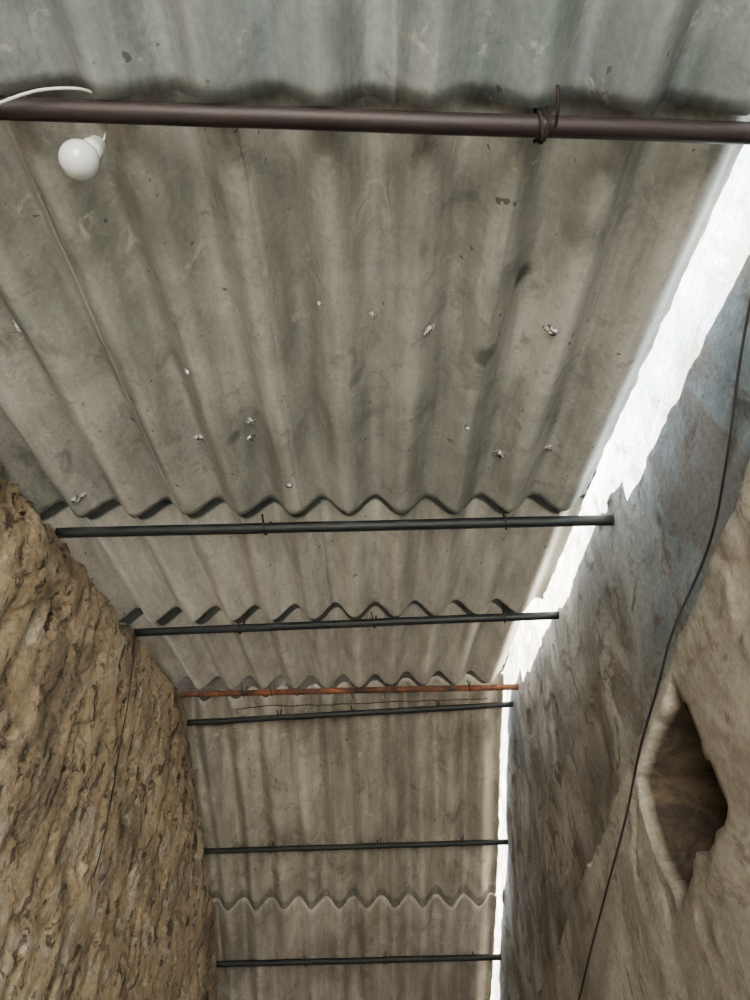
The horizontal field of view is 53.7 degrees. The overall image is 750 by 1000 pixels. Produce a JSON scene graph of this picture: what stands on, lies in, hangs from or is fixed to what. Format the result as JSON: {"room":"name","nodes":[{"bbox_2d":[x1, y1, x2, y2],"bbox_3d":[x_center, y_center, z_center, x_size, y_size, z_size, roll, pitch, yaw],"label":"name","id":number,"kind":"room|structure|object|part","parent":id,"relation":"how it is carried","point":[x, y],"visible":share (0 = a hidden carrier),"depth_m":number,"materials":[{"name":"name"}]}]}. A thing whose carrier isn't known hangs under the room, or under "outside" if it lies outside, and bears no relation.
{"room":"covered alley","nodes":[
{"label":"covered alley","id":0,"kind":"room"},
{"bbox_2d":[0,466,217,999],"bbox_3d":[-0.981,1.264,1.392,0.357,3.670,7.500,0,-52,0],"label":"wall","id":1,"kind":"structure","parent":0,"point":[141,928],"depth_m":2.21,"materials":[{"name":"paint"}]},
{"bbox_2d":[0,120,176,517],"bbox_3d":[-0.882,-0.327,1.485,0.690,0.560,1.268,0,-52,0],"label":"sheet","id":2,"kind":"object","parent":1,"relation":"on","point":[70,426],"visible":0.88,"depth_m":1.61,"materials":[{"name":"grey concrete"}]},
{"bbox_2d":[93,627,134,877],"bbox_3d":[-0.839,0.790,2.409,0.016,0.741,0.291,-2,-53,1],"label":"hanging wire","id":3,"kind":"object","parent":1,"relation":"attached to","point":[134,627],"visible":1,"depth_m":2.42,"materials":[{"name":"black metal"}]},
{"bbox_2d":[0,0,398,105],"bbox_3d":[-0.595,-0.989,0.376,1.265,0.649,1.500,0,-52,0],"label":"sheet","id":4,"kind":"object","parent":1,"relation":"on","point":[311,52],"visible":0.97,"depth_m":0.99,"materials":[{"name":"grey concrete"}]},
{"bbox_2d":[0,90,301,514],"bbox_3d":[-0.366,-0.329,1.493,0.431,0.550,1.234,0,-52,0],"label":"sheet","id":5,"kind":"object","parent":4,"relation":"on","point":[159,245],"visible":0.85,"depth_m":1.37,"materials":[{"name":"grey concrete"}]},
{"bbox_2d":[40,498,331,622],"bbox_3d":[-0.691,0.174,2.346,1.100,0.373,0.876,0,-52,0],"label":"sheet","id":6,"kind":"object","parent":5,"relation":"on","point":[273,572],"visible":0.55,"depth_m":2.38,"materials":[{"name":"grey concrete"}]},
{"bbox_2d":[12,301,558,502],"bbox_3d":[-0.201,-0.214,1.641,1.256,0.281,0.605,-5,-53,4],"label":"sheet fixings","id":7,"kind":"object","parent":5,"relation":"attached to","point":[549,329],"visible":0.99,"depth_m":1.76,"materials":[{"name":"grey metal"}]},
{"bbox_2d":[234,92,534,513],"bbox_3d":[0.012,-0.325,1.487,0.437,0.539,1.209,0,-52,0],"label":"sheet","id":8,"kind":"object","parent":4,"relation":"on","point":[413,231],"visible":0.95,"depth_m":1.37,"materials":[{"name":"grey concrete"}]},
{"bbox_2d":[491,145,749,999],"bbox_3d":[0.771,1.095,1.612,0.423,4.224,7.502,0,-52,0],"label":"wall","id":9,"kind":"structure","parent":0,"point":[674,924],"depth_m":1.67,"materials":[{"name":"paint"}]},
{"bbox_2d":[55,514,613,537],"bbox_3d":[-0.121,0.073,2.042,1.540,0.058,0.031,-2,-53,2],"label":"pipe","id":10,"kind":"object","parent":9,"relation":"attached to","point":[577,520],"visible":1,"depth_m":2.03,"materials":[{"name":"metal"}]},
{"bbox_2d":[133,611,558,636],"bbox_3d":[-0.121,0.447,2.666,1.547,0.093,0.030,-5,-53,4],"label":"pipe","id":11,"kind":"object","parent":9,"relation":"attached to","point":[551,615],"visible":0.99,"depth_m":2.65,"materials":[{"name":"metal"}]},
{"bbox_2d":[181,684,518,696],"bbox_3d":[-0.121,0.868,3.371,1.542,0.067,0.028,-3,-53,2],"label":"pipe","id":12,"kind":"object","parent":9,"relation":"attached to","point":[494,687],"visible":0.99,"depth_m":3.36,"materials":[{"name":"metal"}]},
{"bbox_2d":[186,701,513,725],"bbox_3d":[-0.121,1.001,3.468,1.541,0.063,0.028,-3,-53,2],"label":"pipe","id":13,"kind":"object","parent":9,"relation":"attached to","point":[475,706],"visible":0.98,"depth_m":3.46,"materials":[{"name":"metal"}]},
{"bbox_2d":[182,680,392,909],"bbox_3d":[-0.561,1.573,3.710,1.337,0.577,1.375,0,-52,0],"label":"sheet","id":14,"kind":"object","parent":13,"relation":"on","point":[318,781],"visible":0.72,"depth_m":3.67,"materials":[{"name":"grey concrete"}]},
{"bbox_2d":[175,652,509,700],"bbox_3d":[-0.309,0.897,3.491,1.848,0.173,0.485,-2,-53,2],"label":"ridge cap","id":15,"kind":"object","parent":14,"relation":"on","point":[186,684],"visible":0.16,"depth_m":3.55,"materials":[{"name":"grey concrete"}]},
{"bbox_2d":[204,839,507,853],"bbox_3d":[-0.094,1.728,3.689,1.519,0.047,0.028,-2,-53,1],"label":"pipe","id":16,"kind":"object","parent":9,"relation":"attached to","point":[490,841],"visible":0.97,"depth_m":3.68,"materials":[{"name":"metal"}]},
{"bbox_2d":[216,954,500,967],"bbox_3d":[-0.087,2.424,3.894,1.516,0.048,0.031,-1,-53,1],"label":"pipe","id":17,"kind":"object","parent":9,"relation":"attached to","point":[478,957],"visible":0.98,"depth_m":3.88,"materials":[{"name":"metal"}]},
{"bbox_2d":[212,892,496,999],"bbox_3d":[-0.269,2.980,4.108,1.815,0.746,1.781,0,-52,0],"label":"sheet","id":18,"kind":"object","parent":17,"relation":"on","point":[352,930],"visible":0.77,"depth_m":3.92,"materials":[{"name":"grey concrete"}]},
{"bbox_2d":[382,672,503,907],"bbox_3d":[0.333,1.530,3.701,0.628,0.576,1.362,0,-52,0],"label":"sheet","id":19,"kind":"object","parent":18,"relation":"on","point":[444,766],"visible":0.81,"depth_m":3.67,"materials":[{"name":"grey concrete"}]},
{"bbox_2d":[0,96,749,144],"bbox_3d":[-0.121,-0.532,1.031,1.539,0.049,0.031,1,-53,-1],"label":"pipe","id":20,"kind":"object","parent":9,"relation":"attached to","point":[35,109],"visible":0.99,"depth_m":1.02,"materials":[{"name":"metal"}]},
{"bbox_2d":[0,87,106,180],"bbox_3d":[-0.589,-0.489,0.983,0.468,0.166,0.093,0,-52,0],"label":"light bulb","id":21,"kind":"object","parent":20,"relation":"hanging from","point":[79,159],"visible":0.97,"depth_m":0.94,"materials":[{"name":"white glass"}]},
{"bbox_3d":[-0.380,-0.441,0.956,0.050,0.063,0.050,0,-52,0],"label":"globe","id":22,"kind":"part","parent":21,"relation":"part of","materials":[{"name":"white glass"}]},
{"bbox_2d":[235,85,559,966],"bbox_3d":[-0.060,0.745,2.662,1.181,1.100,4.224,0,-52,0],"label":"ties","id":23,"kind":"object","parent":20,"relation":"attached to","point":[541,139],"visible":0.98,"depth_m":2.04,"materials":[{"name":"metal"}]},
{"bbox_2d":[578,297,749,999],"bbox_3d":[0.596,1.368,2.323,0.066,0.825,6.001,0,-52,0],"label":"cable","id":24,"kind":"object","parent":9,"relation":"attached to","point":[748,307],"visible":1,"depth_m":1.42,"materials":[{"name":"black plastic"}]},
{"bbox_3d":[-0.121,-1.308,-0.266,1.538,0.031,0.031,0,-53,0],"label":"pipe","id":25,"kind":"object","parent":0,"visible":0},
{"bbox_3d":[-0.310,-1.547,-0.572,1.831,0.411,0.860,0,-53,0],"label":"sheet","id":26,"kind":"object","parent":25,"relation":"on","visible":0},
{"bbox_2d":[395,0,749,115],"bbox_3d":[0.301,-0.989,0.388,0.613,0.653,1.512,0,-52,0],"label":"sheet","id":27,"kind":"object","parent":26,"relation":"on","point":[637,56],"visible":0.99,"depth_m":0.99,"materials":[{"name":"grey concrete"}]},
{"bbox_2d":[459,99,749,511],"bbox_3d":[0.389,-0.327,1.496,0.402,0.537,1.198,0,-52,0],"label":"sheet","id":28,"kind":"object","parent":27,"relation":"on","point":[604,237],"visible":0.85,"depth_m":1.38,"materials":[{"name":"grey concrete"}]},
{"bbox_2d":[320,466,597,616],"bbox_3d":[0.201,0.150,2.322,0.845,0.359,0.838,0,-52,0],"label":"sheet","id":29,"kind":"object","parent":28,"relation":"on","point":[515,567],"visible":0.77,"depth_m":2.37,"materials":[{"name":"grey concrete"}]},
{"bbox_2d":[118,602,388,689],"bbox_3d":[-0.586,0.575,3.018,1.282,0.410,0.952,0,-52,0],"label":"sheet","id":30,"kind":"object","parent":29,"relation":"on","point":[359,653],"visible":0.54,"depth_m":3.08,"materials":[{"name":"grey concrete"}]},
{"bbox_2d":[386,599,523,684],"bbox_3d":[0.298,0.547,2.982,0.571,0.400,0.924,0,-52,0],"label":"sheet","id":31,"kind":"object","parent":29,"relation":"on","point":[453,650],"visible":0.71,"depth_m":3.06,"materials":[{"name":"grey concrete"}]}
]}

